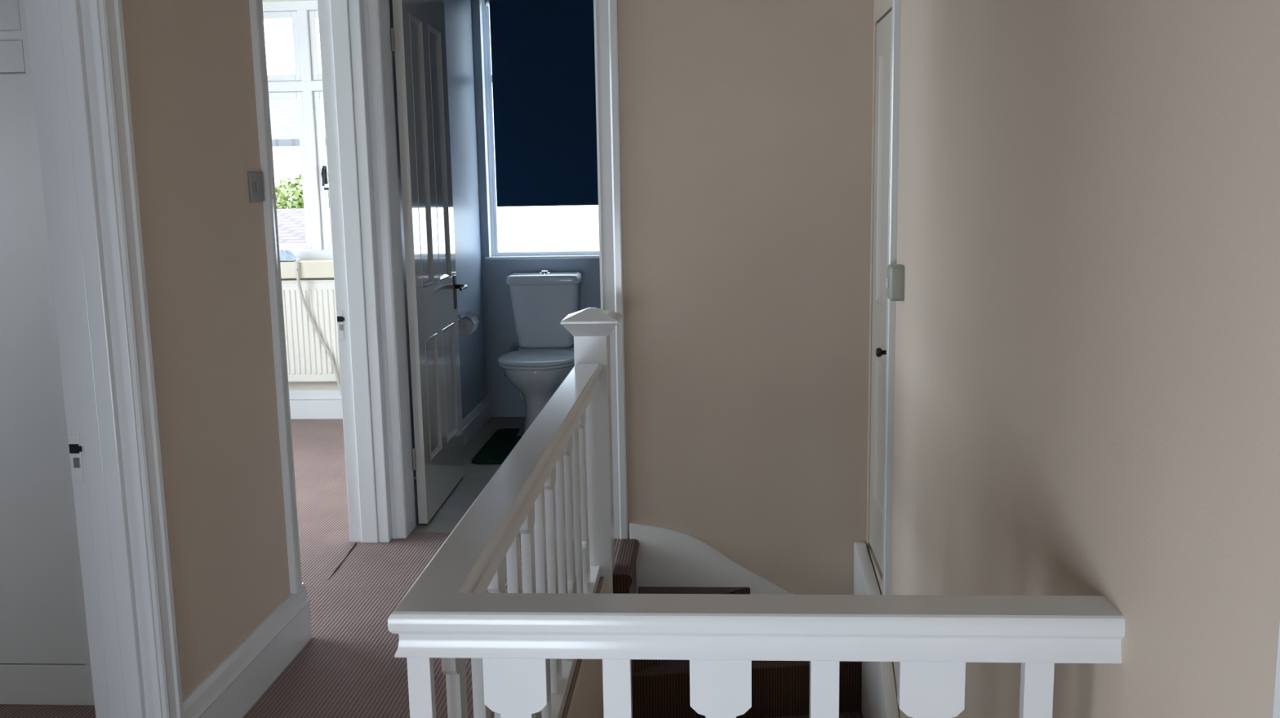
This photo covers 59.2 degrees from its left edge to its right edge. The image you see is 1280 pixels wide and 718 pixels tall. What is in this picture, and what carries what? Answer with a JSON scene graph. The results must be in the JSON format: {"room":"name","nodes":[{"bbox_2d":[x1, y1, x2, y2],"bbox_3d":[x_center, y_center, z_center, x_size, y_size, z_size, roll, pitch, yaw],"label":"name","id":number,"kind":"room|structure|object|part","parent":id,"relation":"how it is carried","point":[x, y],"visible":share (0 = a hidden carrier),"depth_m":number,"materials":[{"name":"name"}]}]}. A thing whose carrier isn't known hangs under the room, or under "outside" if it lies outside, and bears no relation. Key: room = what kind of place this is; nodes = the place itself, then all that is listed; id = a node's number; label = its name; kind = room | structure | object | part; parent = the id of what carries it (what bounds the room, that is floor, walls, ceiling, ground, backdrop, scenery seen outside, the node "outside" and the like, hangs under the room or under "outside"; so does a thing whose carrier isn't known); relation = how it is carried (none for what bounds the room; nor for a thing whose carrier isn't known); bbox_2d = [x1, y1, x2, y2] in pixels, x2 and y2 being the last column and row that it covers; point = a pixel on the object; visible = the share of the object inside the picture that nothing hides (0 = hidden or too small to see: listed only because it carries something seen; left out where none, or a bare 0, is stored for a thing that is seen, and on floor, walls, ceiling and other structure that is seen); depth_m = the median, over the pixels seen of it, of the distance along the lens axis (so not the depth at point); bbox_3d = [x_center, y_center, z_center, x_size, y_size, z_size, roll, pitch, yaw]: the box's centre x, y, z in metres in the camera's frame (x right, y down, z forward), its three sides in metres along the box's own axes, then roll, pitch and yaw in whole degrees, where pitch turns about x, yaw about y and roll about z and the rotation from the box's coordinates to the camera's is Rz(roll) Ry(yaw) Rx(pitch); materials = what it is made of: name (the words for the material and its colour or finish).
{"room":"stair landing","nodes":[
{"label":"stair landing","id":0,"kind":"room"},
{"bbox_2d":[121,0,290,700],"bbox_3d":[-1.268,-0.156,1.897,0.148,2.620,5.134,0,9,4],"label":"wall","id":1,"kind":"structure","parent":0,"point":[190,68],"depth_m":2.94,"materials":[{"name":"beige paint"}]},
{"bbox_2d":[23,0,183,717],"bbox_3d":[-1.249,0.063,2.109,0.180,2.120,1.025,0,9,4],"label":"doorway","id":2,"kind":"structure","parent":1,"relation":"in","point":[77,55],"depth_m":2.54,"materials":[{"name":"white paint"}]},
{"bbox_3d":[-1.293,0.229,2.581,0.026,0.114,0.002,0,9,4],"label":"strike plate","id":3,"kind":"part","parent":2,"relation":"part of","materials":[{"name":"white paint"}]},
{"bbox_3d":[-1.140,-0.013,2.576,0.020,2.120,0.068,0,9,4],"label":"architrave","id":4,"kind":"part","parent":2,"relation":"part of","materials":[{"name":"white paint"}]},
{"bbox_2d":[182,582,311,717],"bbox_3d":[-1.189,1.127,1.578,0.028,0.183,4.110,0,9,4],"label":"baseboard","id":5,"kind":"structure","parent":1,"relation":"attached to","point":[235,685],"depth_m":3.17,"materials":[{"name":"white paint"}]},
{"bbox_2d":[248,172,263,202],"bbox_3d":[-1.104,-0.495,3.247,0.014,0.086,0.086,0,9,4],"label":"light switch","id":6,"kind":"object","parent":1,"relation":"attached to","point":[255,179],"visible":1,"depth_m":3.24,"materials":[{"name":"grey plastic"}]},
{"bbox_2d":[248,0,392,593],"bbox_3d":[-1.138,-0.320,3.900,0.180,2.310,1.118,0,9,4],"label":"bedroom doorway","id":7,"kind":"structure","parent":1,"relation":"in","point":[340,22],"depth_m":4.34,"materials":[{"name":"white paint"}]},
{"bbox_3d":[-1.092,-0.328,3.365,0.020,2.127,0.072,0,9,4],"label":"architrave","id":8,"kind":"part","parent":7,"relation":"part of","materials":[{"name":"white paint"}]},
{"bbox_3d":[-1.178,-0.133,4.434,0.022,0.114,0.002,0,9,4],"label":"strike plate","id":9,"kind":"part","parent":7,"relation":"part of","materials":[{"name":"white paint"}]},
{"bbox_2d":[262,0,338,390],"bbox_3d":[-2.372,-0.943,6.979,2.800,2.620,0.275,0,9,4],"label":"wall","id":10,"kind":"structure","parent":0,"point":[292,385],"depth_m":6.99,"materials":[{"name":"beige paint"}]},
{"bbox_2d":[262,0,333,278],"bbox_3d":[-2.362,-1.310,6.788,2.070,1.635,0.285,0,9,4],"label":"window","id":11,"kind":"structure","parent":10,"relation":"attached to","point":[305,86],"depth_m":6.79,"materials":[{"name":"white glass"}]},
{"bbox_3d":[-2.337,-1.875,6.790,0.602,0.404,0.050,0,9,4],"label":"sash","id":12,"kind":"part","parent":11,"relation":"part of","materials":[{"name":"glass"}]},
{"bbox_2d":[279,249,297,261],"bbox_3d":[-2.157,-0.629,6.801,0.177,0.068,0.119,0,9,4],"label":"cloth","id":13,"kind":"object","parent":11,"relation":"on","point":[285,255],"visible":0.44,"depth_m":6.77,"materials":[{"name":"fabric"}]},
{"bbox_3d":[-2.324,-1.142,6.906,0.602,0.949,0.050,0,9,4],"label":"sash","id":14,"kind":"part","parent":11,"relation":"part of","materials":[{"name":"glass"}]},
{"bbox_3d":[-1.711,-1.881,6.750,0.521,0.404,0.050,0,9,4],"label":"sash","id":15,"kind":"part","parent":11,"relation":"part of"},
{"bbox_2d":[295,257,341,395],"bbox_3d":[-1.765,-0.112,6.823,0.584,1.002,0.094,0,9,4],"label":"cable","id":16,"kind":"object","parent":11,"relation":"hanging from","point":[297,260],"visible":0.66,"depth_m":6.82,"materials":[{"name":"white plastic"}]},
{"bbox_3d":[-1.698,-1.147,6.867,0.521,0.949,0.050,0,9,4],"label":"sash","id":17,"kind":"part","parent":11,"relation":"part of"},
{"bbox_2d":[281,279,340,382],"bbox_3d":[-2.267,-0.051,6.927,1.600,0.871,0.096,0,9,4],"label":"radiator","id":18,"kind":"object","parent":10,"relation":"attached to","point":[308,360],"visible":0.2,"depth_m":6.84,"materials":[{"name":"beige metal"}]},
{"bbox_2d":[281,279,334,283],"bbox_3d":[-2.275,-0.471,6.855,1.490,0.018,0.077,0,9,4],"label":"grille","id":19,"kind":"object","parent":18,"relation":"attached to","point":[283,281],"depth_m":6.80,"materials":[{"name":"beige metal"}]},
{"bbox_2d":[288,390,342,419],"bbox_3d":[-2.387,0.286,7.025,2.742,0.180,0.024,0,9,4],"label":"baseboard","id":20,"kind":"structure","parent":10,"relation":"attached to","point":[304,404],"depth_m":7.00,"materials":[{"name":"white paint"}]},
{"bbox_2d":[0,417,629,717],"bbox_3d":[-1.510,1.077,3.307,4.950,0.252,7.495,0,9,4],"label":"floor","id":21,"kind":"structure","parent":0,"point":[348,668],"depth_m":4.00,"materials":[{"name":"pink carpet"}]},
{"bbox_2d":[0,0,94,705],"bbox_3d":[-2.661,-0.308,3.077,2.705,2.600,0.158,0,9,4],"label":"door","id":22,"kind":"structure","parent":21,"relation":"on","point":[45,655],"depth_m":3.05,"materials":[{"name":"white wood"}]},
{"bbox_3d":[-1.969,-1.166,2.861,0.767,0.662,0.020,0,9,4],"label":"door","id":23,"kind":"part","parent":22,"relation":"part of","materials":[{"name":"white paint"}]},
{"bbox_2d":[328,542,356,580],"bbox_3d":[-1.145,0.778,4.345,0.008,0.008,0.421,-1,9,-1],"label":"trim","id":24,"kind":"structure","parent":21,"relation":"on","point":[355,544],"depth_m":4.34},
{"bbox_2d":[471,428,521,464],"bbox_3d":[-0.540,0.470,6.163,0.625,0.014,0.785,0,9,4],"label":"mat","id":25,"kind":"object","parent":21,"relation":"on","point":[501,443],"visible":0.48,"depth_m":6.09,"materials":[{"name":"fabric"}]},
{"bbox_2d":[497,270,582,433],"bbox_3d":[-0.572,-0.038,6.505,0.458,0.911,0.720,0,9,4],"label":"toilet","id":26,"kind":"object","parent":21,"relation":"on","point":[544,357],"visible":0.84,"depth_m":6.58,"materials":[{"name":"white ceramic"}]},
{"bbox_3d":[-0.580,-0.008,6.387,0.458,0.028,0.478,0,9,4],"label":"seat lid","id":27,"kind":"part","parent":26,"relation":"part of","materials":[{"name":"white plastic"}]},
{"bbox_3d":[-0.579,0.017,6.394,0.452,0.020,0.472,0,9,4],"label":"seat","id":28,"kind":"part","parent":26,"relation":"part of","materials":[{"name":"white plastic"}]},
{"bbox_3d":[-0.565,-0.477,6.677,0.432,0.057,0.240,0,9,4],"label":"cistern lid","id":29,"kind":"part","parent":26,"relation":"part of","materials":[{"name":"white ceramic"}]},
{"bbox_2d":[387,307,1124,717],"bbox_3d":[0.236,0.997,3.028,1.122,2.033,2.495,0,9,4],"label":"balustrade","id":30,"kind":"object","parent":21,"relation":"on","point":[553,489],"visible":1,"depth_m":1.72,"materials":[{"name":"white paint"}]},
{"bbox_3d":[-0.259,0.235,2.864,0.103,0.073,2.350,0,9,4],"label":"handrail","id":31,"kind":"part","parent":30,"relation":"part of","materials":[{"name":"white paint"}]},
{"bbox_3d":[-0.245,0.953,3.013,0.063,0.042,2.261,0,9,4],"label":"rail","id":32,"kind":"part","parent":30,"relation":"part of","materials":[{"name":"white paint"}]},
{"bbox_3d":[-0.155,0.849,4.193,0.118,1.975,0.118,0,9,4],"label":"newel post","id":33,"kind":"part","parent":30,"relation":"part of","materials":[{"name":"white paint"}]},
{"bbox_3d":[0.165,0.409,1.722,1.089,0.073,0.097,0,9,4],"label":"handrail","id":34,"kind":"part","parent":30,"relation":"part of","materials":[{"name":"white paint"}]},
{"bbox_2d":[613,522,899,717],"bbox_3d":[0.350,2.189,3.440,0.997,2.686,2.633,0,9,4],"label":"staircase","id":35,"kind":"structure","parent":21,"relation":"on","point":[654,560],"depth_m":4.30,"materials":[{"name":"brown carpet"}]},
{"bbox_2d":[389,0,487,448],"bbox_3d":[-1.053,-0.757,5.659,0.045,2.620,2.225,0,9,4],"label":"wall","id":36,"kind":"structure","parent":0,"point":[458,13],"depth_m":6.34,"materials":[{"name":"blue paint"}]},
{"bbox_2d":[413,395,490,499],"bbox_3d":[-0.997,0.469,5.852,0.022,0.135,2.225,0,9,4],"label":"baseboard","id":37,"kind":"structure","parent":36,"relation":"attached to","point":[480,415],"depth_m":6.50,"materials":[{"name":"white paint"}]},
{"bbox_2d":[457,316,477,336],"bbox_3d":[-0.945,-0.181,6.148,0.096,0.096,0.114,0,9,4],"label":"toilet roll","id":38,"kind":"object","parent":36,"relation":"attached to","point":[469,328],"visible":0.84,"depth_m":6.09,"materials":[{"name":"white paper"}]},
{"bbox_2d":[457,311,479,327],"bbox_3d":[-0.942,-0.208,6.143,0.106,0.090,0.140,0,9,4],"label":"toilet roll holder","id":39,"kind":"object","parent":36,"relation":"attached to","point":[473,317],"visible":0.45,"depth_m":6.14,"materials":[{"name":"silver metal"}]},
{"bbox_2d":[471,0,600,417],"bbox_3d":[-0.356,-0.960,6.852,1.240,2.620,0.275,0,9,4],"label":"wall","id":40,"kind":"structure","parent":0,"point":[505,400],"depth_m":6.81,"materials":[{"name":"blue paint"}]},
{"bbox_2d":[479,0,599,260],"bbox_3d":[-0.505,-1.366,6.716,0.875,1.529,0.153,0,9,4],"label":"window","id":41,"kind":"structure","parent":40,"relation":"attached to","point":[548,232],"depth_m":6.85,"materials":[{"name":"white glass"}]},
{"bbox_3d":[-0.493,-0.615,6.805,0.875,0.017,0.094,0,9,4],"label":"sill","id":42,"kind":"part","parent":41,"relation":"part of","materials":[{"name":"white paint"}]},
{"bbox_3d":[-0.498,-1.157,6.801,0.795,1.020,0.004,0,9,4],"label":"pane","id":43,"kind":"part","parent":41,"relation":"part of","materials":[{"name":"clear glass"}]},
{"bbox_2d":[484,0,598,207],"bbox_3d":[-0.520,-1.516,6.656,0.742,1.211,0.076,0,9,4],"label":"roller blind","id":44,"kind":"object","parent":40,"relation":"attached to","point":[543,56],"visible":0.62,"depth_m":6.63,"materials":[{"name":"blue fabric"}]},
{"bbox_2d":[517,344,573,399],"bbox_3d":[-0.555,0.076,6.763,0.340,0.300,0.220,0,9,4],"label":"toilet bowl","id":45,"kind":"object","parent":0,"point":[522,347],"depth_m":6.67,"materials":[{"name":"white ceramic"}]},
{"bbox_2d":[566,577,606,717],"bbox_3d":[0.359,2.311,3.150,1.320,2.696,2.365,0,9,4],"label":"wall","id":46,"kind":"structure","parent":0,"point":[587,700],"depth_m":3.52,"materials":[{"name":"beige paint"}]},
{"bbox_2d":[617,0,874,595],"bbox_3d":[-0.030,0.753,4.639,2.258,5.320,0.136,0,9,4],"label":"wall","id":47,"kind":"structure","parent":0,"point":[745,126],"depth_m":4.37,"materials":[{"name":"beige paint"}]},
{"bbox_2d":[363,0,628,539],"bbox_3d":[-0.548,-0.447,4.474,0.968,2.360,0.166,0,9,4],"label":"doorway","id":48,"kind":"structure","parent":47,"relation":"in","point":[376,12],"depth_m":4.41,"materials":[{"name":"white paint"}]},
{"bbox_3d":[-1.008,-0.432,4.431,0.056,2.360,0.020,0,9,4],"label":"architrave","id":49,"kind":"part","parent":48,"relation":"part of","materials":[{"name":"white paint"}]},
{"bbox_2d":[390,0,467,524],"bbox_3d":[-0.897,-0.477,4.980,0.104,2.250,0.826,0,9,4],"label":"door","id":50,"kind":"structure","parent":48,"relation":"attached to","point":[418,33],"depth_m":4.87,"materials":[{"name":"white paint"}]},
{"bbox_3d":[-0.936,-0.862,4.746,0.017,1.115,0.220,-1,9,2],"label":"panel","id":51,"kind":"part","parent":50,"relation":"part of","materials":[{"name":"white paint"}]},
{"bbox_3d":[-0.922,-0.863,4.745,0.013,1.119,0.224,-1,9,2],"label":"panel moulding","id":52,"kind":"part","parent":50,"relation":"part of","materials":[{"name":"white paint"}]},
{"bbox_3d":[-0.917,0.162,4.909,0.017,0.520,0.220,-1,9,2],"label":"panel","id":53,"kind":"part","parent":50,"relation":"part of","materials":[{"name":"white paint"}]},
{"bbox_3d":[-0.903,0.162,4.908,0.013,0.524,0.224,-1,9,2],"label":"panel moulding","id":54,"kind":"part","parent":50,"relation":"part of","materials":[{"name":"white paint"}]},
{"bbox_3d":[-0.922,-0.918,5.094,0.017,1.115,0.245,-1,9,2],"label":"panel","id":55,"kind":"part","parent":50,"relation":"part of","materials":[{"name":"white paint"}]},
{"bbox_3d":[-0.907,-0.918,5.093,0.013,1.119,0.249,-1,9,2],"label":"panel moulding","id":56,"kind":"part","parent":50,"relation":"part of","materials":[{"name":"white paint"}]},
{"bbox_3d":[-0.903,0.107,5.257,0.017,0.520,0.245,-1,9,2],"label":"panel","id":57,"kind":"part","parent":50,"relation":"part of","materials":[{"name":"white paint"}]},
{"bbox_3d":[-0.889,0.107,5.256,0.013,0.524,0.249,-1,9,2],"label":"panel moulding","id":58,"kind":"part","parent":50,"relation":"part of","materials":[{"name":"white paint"}]},
{"bbox_3d":[-0.882,-0.321,5.378,0.006,0.160,0.044,0,9,4],"label":"handle plate","id":59,"kind":"part","parent":50,"relation":"part of","materials":[{"name":"brown metal"}]},
{"bbox_3d":[-0.855,-0.338,5.321,0.065,0.023,0.128,0,9,4],"label":"handle lever","id":60,"kind":"part","parent":50,"relation":"part of","materials":[{"name":"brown metal"}]},
{"bbox_3d":[-0.113,-0.439,4.375,0.088,2.360,0.020,0,9,4],"label":"architrave","id":61,"kind":"part","parent":48,"relation":"part of","materials":[{"name":"white paint"}]},
{"bbox_2d":[866,0,1279,717],"bbox_3d":[0.819,1.160,1.978,0.170,5.320,5.135,0,9,4],"label":"wall","id":62,"kind":"structure","parent":0,"point":[1086,393],"depth_m":1.73,"materials":[{"name":"beige paint"}]},
{"bbox_2d":[869,10,892,573],"bbox_3d":[0.868,-0.214,4.060,0.081,1.978,0.500,0,9,4],"label":"door","id":63,"kind":"structure","parent":62,"relation":"in","point":[883,29],"depth_m":4.13,"materials":[{"name":"beige paint"}]},
{"bbox_3d":[0.885,0.286,4.138,0.012,0.569,0.314,0,9,4],"label":"panel moulding","id":64,"kind":"part","parent":63,"relation":"part of","materials":[{"name":"beige paint"}]},
{"bbox_3d":[0.898,0.286,4.138,0.015,0.565,0.310,0,9,4],"label":"panel","id":65,"kind":"part","parent":63,"relation":"part of","materials":[{"name":"beige paint"}]},
{"bbox_3d":[0.841,-0.023,3.906,0.043,0.034,0.034,0,9,4],"label":"door knob","id":66,"kind":"part","parent":63,"relation":"part of","materials":[{"name":"brown metal"}]},
{"bbox_3d":[0.869,-0.632,3.993,0.012,0.899,0.314,0,9,4],"label":"panel moulding","id":67,"kind":"part","parent":63,"relation":"part of","materials":[{"name":"beige paint"}]},
{"bbox_3d":[0.881,-0.632,3.992,0.015,0.895,0.310,0,9,4],"label":"panel","id":68,"kind":"part","parent":63,"relation":"part of","materials":[{"name":"beige paint"}]},
{"bbox_2d":[867,0,901,595],"bbox_3d":[0.881,-0.117,4.051,0.078,2.390,0.636,0,9,4],"label":"trim","id":69,"kind":"structure","parent":62,"relation":"attached to","point":[895,6],"depth_m":3.75,"materials":[{"name":"white paint"}]},
{"bbox_3d":[0.838,-0.074,3.781,0.024,2.390,0.085,0,9,4],"label":"architrave","id":70,"kind":"part","parent":69,"relation":"part of","materials":[{"name":"white paint"}]},
{"bbox_2d":[885,264,904,301],"bbox_3d":[0.811,-0.243,3.589,0.051,0.112,0.084,0,9,4],"label":"switch box","id":71,"kind":"object","parent":62,"relation":"attached to","point":[895,280],"visible":1,"depth_m":3.55,"materials":[{"name":"plastic"}]},
{"bbox_2d":[1272,620,1279,717],"bbox_3d":[0.656,0.201,1.085,0.026,2.100,0.095,0,9,4],"label":"trim","id":72,"kind":"structure","parent":62,"relation":"attached to","point":[1276,709],"depth_m":1.15,"materials":[{"name":"white paint"}]},
{"label":"outside","id":73,"kind":"structure","parent":0,"visible":0},
{"bbox_3d":[2.757,-2.423,43.841,120.000,0.200,72.480,0,9,4],"label":"ground","id":74,"kind":"structure","parent":73,"visible":0},
{"bbox_2d":[269,98,328,208],"bbox_3d":[-6.548,-2.441,23.504,10.800,6.550,6.500,0,9,4],"label":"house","id":75,"kind":"structure","parent":74,"relation":"on","point":[284,122],"depth_m":20.45,"materials":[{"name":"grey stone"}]},
{"bbox_2d":[275,173,329,208],"bbox_3d":[-4.048,-0.128,14.654,2.117,4.672,1.889,0,9,4],"label":"tree","id":76,"kind":"object","parent":74,"relation":"on","point":[297,193],"visible":0.02,"depth_m":13.97,"materials":[{"name":"green plant"}]},
{"bbox_2d":[276,208,332,244],"bbox_3d":[-3.479,0.599,11.447,4.800,4.215,4.050,0,9,4],"label":"outbuilding","id":77,"kind":"structure","parent":74,"relation":"on","point":[291,222],"depth_m":10.10,"materials":[{"name":"brick"}]}
]}

